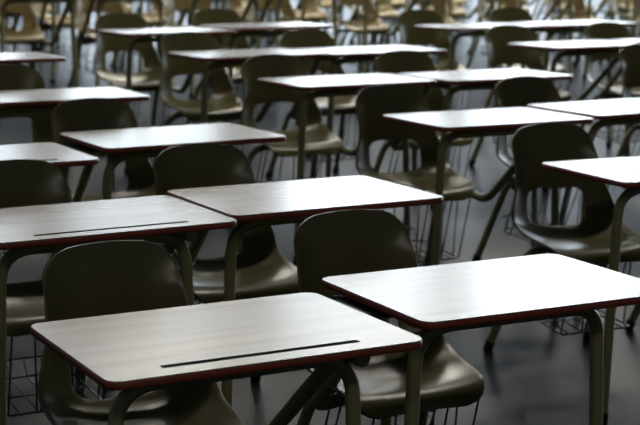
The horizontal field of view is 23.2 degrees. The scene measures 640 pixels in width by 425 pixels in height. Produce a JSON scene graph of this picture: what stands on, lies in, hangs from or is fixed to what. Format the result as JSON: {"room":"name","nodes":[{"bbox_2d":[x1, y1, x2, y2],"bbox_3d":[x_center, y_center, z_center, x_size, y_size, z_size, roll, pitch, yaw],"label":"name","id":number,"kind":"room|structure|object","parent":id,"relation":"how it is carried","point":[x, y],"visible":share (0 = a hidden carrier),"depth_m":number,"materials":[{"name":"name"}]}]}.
{"room":"classroom","nodes":[
{"label":"classroom","id":0,"kind":"room"},
{"bbox_2d":[0,0,639,424],"bbox_3d":[2.060,-0.544,10.191,19.200,0.120,23.300,-5,14,-26],"label":"floor","id":1,"kind":"structure","parent":0,"point":[533,374],"depth_m":6.41,"materials":[{"name":"concrete"}]},
{"bbox_2d":[0,3,35,69],"bbox_3d":[-2.401,-1.338,11.328,0.611,0.761,0.852,-5,14,-26],"label":"student desk","id":2,"kind":"object","parent":1,"relation":"on","point":[17,16],"visible":0.38,"depth_m":11.42,"materials":[{"name":"laminate"}]},
{"bbox_2d":[5,18,38,50],"bbox_3d":[-2.714,-1.787,13.328,0.611,0.761,0.852,-5,14,-27],"label":"student desk","id":3,"kind":"object","parent":1,"relation":"on","point":[6,19],"visible":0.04,"depth_m":13.64,"materials":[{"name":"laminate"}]},
{"bbox_2d":[0,52,66,142],"bbox_3d":[-1.565,-0.390,7.122,0.611,0.761,0.852,-5,14,-25],"label":"student desk","id":4,"kind":"object","parent":1,"relation":"on","point":[16,58],"visible":0.43,"depth_m":6.82,"materials":[{"name":"laminate"}]},
{"bbox_2d":[0,0,78,87],"bbox_3d":[-1.957,-1.136,10.456,0.611,0.761,0.852,-5,14,-27],"label":"student desk","id":5,"kind":"object","parent":1,"relation":"on","point":[30,34],"visible":0.74,"depth_m":10.50,"materials":[{"name":"laminate"}]},
{"bbox_2d":[5,2,73,64],"bbox_3d":[-2.264,-1.588,12.471,0.611,0.761,0.852,-5,14,-26],"label":"student desk","id":6,"kind":"object","parent":1,"relation":"on","point":[10,15],"visible":0.07,"depth_m":12.56,"materials":[{"name":"laminate"}]},
{"bbox_2d":[0,142,98,390],"bbox_3d":[-1.101,0.134,4.798,0.611,0.761,0.852,-5,14,-27],"label":"student desk","id":7,"kind":"object","parent":1,"relation":"on","point":[60,156],"visible":0.25,"depth_m":4.60,"materials":[{"name":"laminate"}]},
{"bbox_2d":[43,2,76,49],"bbox_3d":[-2.127,-1.846,13.650,0.611,0.761,0.852,-5,14,-26],"label":"student desk","id":8,"kind":"object","parent":1,"relation":"on","point":[58,3],"visible":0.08,"depth_m":13.29,"materials":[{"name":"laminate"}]},
{"bbox_2d":[28,2,117,83],"bbox_3d":[-1.819,-1.387,11.608,0.611,0.761,0.852,-5,14,-26],"label":"student desk","id":9,"kind":"object","parent":1,"relation":"on","point":[51,21],"visible":0.46,"depth_m":11.67,"materials":[{"name":"plastic"}]},
{"bbox_2d":[0,65,149,192],"bbox_3d":[-1.079,-0.144,6.056,0.611,0.761,0.852,-5,14,-24],"label":"student desk","id":10,"kind":"object","parent":1,"relation":"on","point":[23,91],"visible":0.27,"depth_m":5.92,"materials":[{"name":"laminate"}]},
{"bbox_2d":[67,0,163,87],"bbox_3d":[-1.371,-1.184,10.730,0.611,0.761,0.852,-5,14,-26],"label":"student desk","id":11,"kind":"object","parent":1,"relation":"on","point":[115,6],"visible":0.41,"depth_m":10.89,"materials":[{"name":"laminate"}]},
{"bbox_2d":[76,1,158,51],"bbox_3d":[-1.657,-1.638,12.757,0.611,0.761,0.852,-5,14,-26],"label":"student desk","id":12,"kind":"object","parent":1,"relation":"on","point":[128,6],"visible":0.09,"depth_m":12.84,"materials":[{"name":"laminate"}]},
{"bbox_2d":[0,159,236,424],"bbox_3d":[-0.665,0.308,4.050,0.611,0.761,0.852,-5,14,-27],"label":"student desk","id":13,"kind":"object","parent":1,"relation":"on","point":[39,214],"visible":0.62,"depth_m":3.85,"materials":[{"name":"laminate"}]},
{"bbox_2d":[126,1,182,26],"bbox_3d":[-1.542,-1.894,13.927,0.611,0.761,0.852,-5,14,-26],"label":"student desk","id":14,"kind":"object","parent":1,"relation":"on","point":[148,5],"visible":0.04,"depth_m":13.98,"materials":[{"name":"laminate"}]},
{"bbox_2d":[110,0,201,75],"bbox_3d":[-1.230,-1.442,11.914,0.611,0.761,0.852,-5,14,-26],"label":"student desk","id":15,"kind":"object","parent":1,"relation":"on","point":[152,18],"visible":0.38,"depth_m":12.06,"materials":[{"name":"plastic"}]},
{"bbox_2d":[93,13,236,174],"bbox_3d":[-0.891,-0.656,8.390,0.611,0.761,0.852,-5,14,-26],"label":"student desk","id":16,"kind":"object","parent":1,"relation":"on","point":[129,32],"visible":0.67,"depth_m":8.57,"materials":[{"name":"laminate"}]},
{"bbox_2d":[50,98,285,258],"bbox_3d":[-0.573,0.047,5.239,0.611,0.761,0.852,-5,14,-27],"label":"student desk","id":17,"kind":"object","parent":1,"relation":"on","point":[96,127],"visible":0.33,"depth_m":5.12,"materials":[{"name":"laminate"}]},
{"bbox_2d":[150,0,227,48],"bbox_3d":[-1.096,-1.696,13.074,0.611,0.761,0.852,-5,14,-27],"label":"student desk","id":18,"kind":"object","parent":1,"relation":"on","point":[165,2],"visible":0.05,"depth_m":13.18,"materials":[{"name":"laminate"}]},
{"bbox_2d":[165,0,259,98],"bbox_3d":[-0.771,-1.237,11.029,0.611,0.761,0.852,-5,14,-25],"label":"student desk","id":19,"kind":"object","parent":1,"relation":"on","point":[172,5],"visible":0.19,"depth_m":11.19,"materials":[{"name":"plastic"}]},
{"bbox_2d":[177,0,255,42],"bbox_3d":[-0.951,-1.951,14.242,0.611,0.761,0.852,-5,14,-26],"label":"student desk","id":20,"kind":"object","parent":1,"relation":"on","point":[216,2],"visible":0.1,"depth_m":14.48,"materials":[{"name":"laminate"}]},
{"bbox_2d":[30,240,421,424],"bbox_3d":[-0.275,0.518,3.137,0.611,0.761,0.852,-5,14,-27],"label":"student desk","id":21,"kind":"object","parent":1,"relation":"on","point":[118,312],"visible":1,"depth_m":2.99,"materials":[{"name":"laminate"}]},
{"bbox_2d":[197,0,279,60],"bbox_3d":[-0.637,-1.491,12.193,0.611,0.761,0.852,-5,14,-26],"label":"student desk","id":22,"kind":"object","parent":1,"relation":"on","point":[235,5],"visible":0.12,"depth_m":12.46,"materials":[{"name":"plastic"}]},
{"bbox_2d":[153,32,324,163],"bbox_3d":[-0.439,-0.445,7.477,0.611,0.761,0.852,-5,14,-26],"label":"student desk","id":23,"kind":"object","parent":1,"relation":"on","point":[182,53],"visible":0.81,"depth_m":7.64,"materials":[{"name":"laminate"}]},
{"bbox_2d":[185,8,333,156],"bbox_3d":[-0.387,-0.730,8.771,0.611,0.761,0.852,-5,14,-26],"label":"student desk","id":24,"kind":"object","parent":1,"relation":"on","point":[220,18],"visible":0.38,"depth_m":8.77,"materials":[{"name":"laminate"}]},
{"bbox_2d":[228,0,305,44],"bbox_3d":[-0.482,-1.741,13.338,0.611,0.761,0.852,-5,14,-27],"label":"student desk","id":25,"kind":"object","parent":1,"relation":"on","point":[244,2],"visible":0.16,"depth_m":13.46,"materials":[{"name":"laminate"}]},
{"bbox_2d":[259,11,315,42],"bbox_3d":[-0.363,-1.998,14.509,0.611,0.761,0.852,-5,14,-27],"label":"student desk","id":26,"kind":"object","parent":1,"relation":"on","point":[269,19],"visible":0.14,"depth_m":14.15,"materials":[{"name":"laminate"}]},
{"bbox_2d":[247,0,337,48],"bbox_3d":[-0.195,-1.292,11.334,0.611,0.761,0.852,-5,14,-26],"label":"student desk","id":27,"kind":"object","parent":1,"relation":"on","point":[288,13],"visible":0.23,"depth_m":11.49,"materials":[{"name":"plastic"}]},
{"bbox_2d":[153,143,442,424],"bbox_3d":[-0.139,0.247,4.378,0.611,0.761,0.852,-5,14,-27],"label":"student desk","id":28,"kind":"object","parent":1,"relation":"on","point":[216,177],"visible":0.59,"depth_m":4.33,"materials":[{"name":"laminate"}]},
{"bbox_2d":[269,0,360,70],"bbox_3d":[-0.039,-1.544,12.488,0.611,0.761,0.852,-5,14,-26],"label":"student desk","id":29,"kind":"object","parent":1,"relation":"on","point":[310,11],"visible":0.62,"depth_m":12.56,"materials":[{"name":"plastic"}]},
{"bbox_2d":[294,0,367,45],"bbox_3d":[0.085,-1.797,13.646,0.611,0.761,0.852,-5,14,-27],"label":"student desk","id":30,"kind":"object","parent":1,"relation":"on","point":[326,4],"visible":0.33,"depth_m":13.70,"materials":[{"name":"plastic"}]},
{"bbox_2d":[240,54,436,264],"bbox_3d":[0.015,-0.248,6.634,0.611,0.761,0.852,-5,14,-26],"label":"student desk","id":31,"kind":"object","parent":1,"relation":"on","point":[267,78],"visible":0.68,"depth_m":6.73,"materials":[{"name":"laminate"}]},
{"bbox_2d":[306,5,384,38],"bbox_3d":[0.240,-2.051,14.811,0.611,0.761,0.852,-5,14,-27],"label":"student desk","id":32,"kind":"object","parent":1,"relation":"on","point":[341,11],"visible":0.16,"depth_m":15.09,"materials":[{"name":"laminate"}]},
{"bbox_2d":[265,29,446,177],"bbox_3d":[0.144,-0.486,7.723,0.611,0.761,0.852,-5,14,-26],"label":"student desk","id":33,"kind":"object","parent":1,"relation":"on","point":[314,40],"visible":0.5,"depth_m":7.77,"materials":[{"name":"laminate"}]},
{"bbox_2d":[320,0,424,75],"bbox_3d":[0.416,-1.339,11.605,0.611,0.761,0.852,-5,14,-26],"label":"student desk","id":34,"kind":"object","parent":1,"relation":"on","point":[371,25],"visible":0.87,"depth_m":11.76,"materials":[{"name":"plastic"}]},
{"bbox_2d":[340,0,427,69],"bbox_3d":[0.548,-1.593,12.769,0.611,0.761,0.852,-5,14,-26],"label":"student desk","id":35,"kind":"object","parent":1,"relation":"on","point":[383,10],"visible":0.56,"depth_m":12.92,"materials":[{"name":"plastic"}]},
{"bbox_2d":[371,1,402,38],"bbox_3d":[0.810,-2.106,15.114,0.611,0.761,0.852,-5,14,-27],"label":"student desk","id":36,"kind":"object","parent":1,"relation":"on","point":[399,9],"visible":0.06,"depth_m":14.75,"materials":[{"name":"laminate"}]},
{"bbox_2d":[350,0,435,47],"bbox_3d":[0.684,-1.849,13.940,0.611,0.761,0.852,-5,14,-26],"label":"student desk","id":37,"kind":"object","parent":1,"relation":"on","point":[393,4],"visible":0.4,"depth_m":14.03,"materials":[{"name":"plastic"}]},
{"bbox_2d":[403,0,494,64],"bbox_3d":[0.986,-1.391,11.896,0.611,0.761,0.852,-5,14,-27],"label":"student desk","id":38,"kind":"object","parent":1,"relation":"on","point":[438,5],"visible":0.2,"depth_m":12.08,"materials":[{"name":"plastic"}]},
{"bbox_2d":[415,0,500,43],"bbox_3d":[1.137,-1.647,13.069,0.611,0.761,0.852,-5,14,-27],"label":"student desk","id":39,"kind":"object","parent":1,"relation":"on","point":[453,11],"visible":0.45,"depth_m":13.16,"materials":[{"name":"plastic"}]},
{"bbox_2d":[428,0,495,22],"bbox_3d":[1.255,-1.903,14.241,0.611,0.761,0.852,-5,14,-27],"label":"student desk","id":40,"kind":"object","parent":1,"relation":"on","point":[457,2],"visible":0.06,"depth_m":14.30,"materials":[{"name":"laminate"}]},
{"bbox_2d":[293,209,639,424],"bbox_3d":[0.278,0.447,3.513,0.611,0.761,0.852,-5,14,-26],"label":"student desk","id":41,"kind":"object","parent":1,"relation":"on","point":[365,260],"visible":0.8,"depth_m":3.40,"materials":[{"name":"laminate"}]},
{"bbox_2d":[397,9,546,159],"bbox_3d":[0.804,-0.753,8.996,0.611,0.761,0.852,-5,14,-26],"label":"student desk","id":42,"kind":"object","parent":1,"relation":"on","point":[416,26],"visible":0.42,"depth_m":9.22,"materials":[{"name":"laminate"}]},
{"bbox_2d":[373,50,572,251],"bbox_3d":[0.614,-0.293,6.896,0.611,0.761,0.852,-5,14,-26],"label":"student desk","id":43,"kind":"object","parent":1,"relation":"on","point":[412,63],"visible":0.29,"depth_m":6.86,"materials":[{"name":"laminate"}]},
{"bbox_2d":[355,84,592,266],"bbox_3d":[0.497,-0.042,5.748,0.611,0.761,0.852,-5,14,-25],"label":"student desk","id":44,"kind":"object","parent":1,"relation":"on","point":[386,111],"visible":0.73,"depth_m":5.86,"materials":[{"name":"laminate"}]},
{"bbox_2d":[453,2,502,33],"bbox_3d":[1.425,-2.152,15.383,0.611,0.761,0.852,-5,14,-27],"label":"student desk","id":45,"kind":"object","parent":1,"relation":"on","point":[470,2],"visible":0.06,"depth_m":15.50,"materials":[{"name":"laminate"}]},
{"bbox_2d":[471,0,536,38],"bbox_3d":[1.859,-1.955,14.533,0.611,0.761,0.852,-5,14,-26],"label":"student desk","id":46,"kind":"object","parent":1,"relation":"on","point":[525,2],"visible":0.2,"depth_m":14.70,"materials":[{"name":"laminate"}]},
{"bbox_2d":[467,0,561,61],"bbox_3d":[1.714,-1.700,13.366,0.611,0.761,0.852,-5,14,-27],"label":"student desk","id":47,"kind":"object","parent":1,"relation":"on","point":[487,12],"visible":0.27,"depth_m":13.46,"materials":[{"name":"laminate"}]},
{"bbox_2d":[465,0,572,79],"bbox_3d":[1.584,-1.446,12.203,0.611,0.761,0.852,-5,14,-27],"label":"student desk","id":48,"kind":"object","parent":1,"relation":"on","point":[508,3],"visible":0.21,"depth_m":12.37,"materials":[{"name":"metal"}]},
{"bbox_2d":[468,25,638,191],"bbox_3d":[1.233,-0.563,8.176,0.611,0.761,0.852,-5,14,-26],"label":"student desk","id":49,"kind":"object","parent":1,"relation":"on","point":[506,44],"visible":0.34,"depth_m":8.33,"materials":[{"name":"laminate"}]},
{"bbox_2d":[472,76,639,260],"bbox_3d":[1.054,-0.102,6.075,0.611,0.761,0.852,-5,14,-27],"label":"student desk","id":50,"kind":"object","parent":1,"relation":"on","point":[536,92],"visible":0.36,"depth_m":6.25,"materials":[{"name":"laminate"}]},
{"bbox_2d":[483,7,638,146],"bbox_3d":[1.377,-0.805,9.286,0.611,0.761,0.852,-5,14,-26],"label":"student desk","id":51,"kind":"object","parent":1,"relation":"on","point":[518,15],"visible":0.29,"depth_m":9.18,"materials":[{"name":"laminate"}]},
{"bbox_2d":[483,123,639,424],"bbox_3d":[0.951,0.159,4.883,0.611,0.761,0.852,-4,14,-23],"label":"student desk","id":52,"kind":"object","parent":1,"relation":"on","point":[545,155],"visible":0.9,"depth_m":5.08,"materials":[{"name":"laminate"}]},
{"bbox_2d":[532,0,610,20],"bbox_3d":[2.592,-2.263,15.998,0.611,0.761,0.852,-5,14,-25],"label":"student desk","id":53,"kind":"object","parent":1,"relation":"on","point":[538,1],"visible":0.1,"depth_m":16.21,"materials":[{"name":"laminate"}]},
{"bbox_2d":[535,0,614,40],"bbox_3d":[2.444,-2.008,14.831,0.611,0.761,0.852,-5,14,-26],"label":"student desk","id":54,"kind":"object","parent":1,"relation":"on","point":[563,1],"visible":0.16,"depth_m":15.00,"materials":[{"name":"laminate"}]},
{"bbox_2d":[538,0,628,60],"bbox_3d":[2.310,-1.751,13.656,0.611,0.761,0.852,-5,14,-27],"label":"student desk","id":55,"kind":"object","parent":1,"relation":"on","point":[604,3],"visible":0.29,"depth_m":13.76,"materials":[{"name":"laminate"}]},
{"bbox_2d":[544,0,636,79],"bbox_3d":[2.171,-1.493,12.475,0.611,0.761,0.852,-5,14,-26],"label":"student desk","id":56,"kind":"object","parent":1,"relation":"on","point":[581,12],"visible":0.44,"depth_m":12.64,"materials":[{"name":"plastic"}]},
{"bbox_2d":[586,0,621,20],"bbox_3d":[3.168,-2.313,16.280,0.611,0.761,0.852,-5,14,-26],"label":"student desk","id":57,"kind":"object","parent":1,"relation":"on","point":[603,12],"visible":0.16,"depth_m":16.48,"materials":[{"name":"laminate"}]},
{"bbox_2d":[580,22,639,153],"bbox_3d":[1.814,-0.614,8.464,0.611,0.761,0.852,-5,14,-26],"label":"student desk","id":58,"kind":"object","parent":1,"relation":"on","point":[615,31],"visible":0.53,"depth_m":8.67,"materials":[{"name":"laminate"}]},
{"bbox_2d":[594,0,632,36],"bbox_3d":[3.051,-2.054,15.097,0.611,0.761,0.852,-5,14,-27],"label":"student desk","id":59,"kind":"object","parent":1,"relation":"on","point":[601,1],"visible":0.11,"depth_m":15.27,"materials":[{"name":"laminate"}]},
{"bbox_2d":[598,0,639,64],"bbox_3d":[2.757,-1.552,12.798,0.611,0.761,0.852,-5,14,-26],"label":"student desk","id":60,"kind":"object","parent":1,"relation":"on","point":[613,5],"visible":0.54,"depth_m":12.99,"materials":[{"name":"plastic"}]},
{"bbox_2d":[603,0,639,37],"bbox_3d":[2.896,-1.802,13.944,0.611,0.761,0.852,-5,14,-25],"label":"student desk","id":61,"kind":"object","parent":1,"relation":"on","point":[631,2],"visible":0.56,"depth_m":14.11,"materials":[{"name":"laminate"}]},
{"bbox_2d":[607,43,639,186],"bbox_3d":[1.803,-0.381,7.410,0.611,0.761,0.852,-5,14,-26],"label":"student desk","id":62,"kind":"object","parent":1,"relation":"on","point":[629,55],"visible":0.62,"depth_m":7.62,"materials":[{"name":"plastic"}]},
{"bbox_2d":[624,304,639,329],"bbox_3d":[1.493,0.105,5.178,0.611,0.761,0.852,-5,14,-26],"label":"student desk","id":63,"kind":"object","parent":1,"relation":"on","point":[637,312],"visible":0.74,"depth_m":5.47,"materials":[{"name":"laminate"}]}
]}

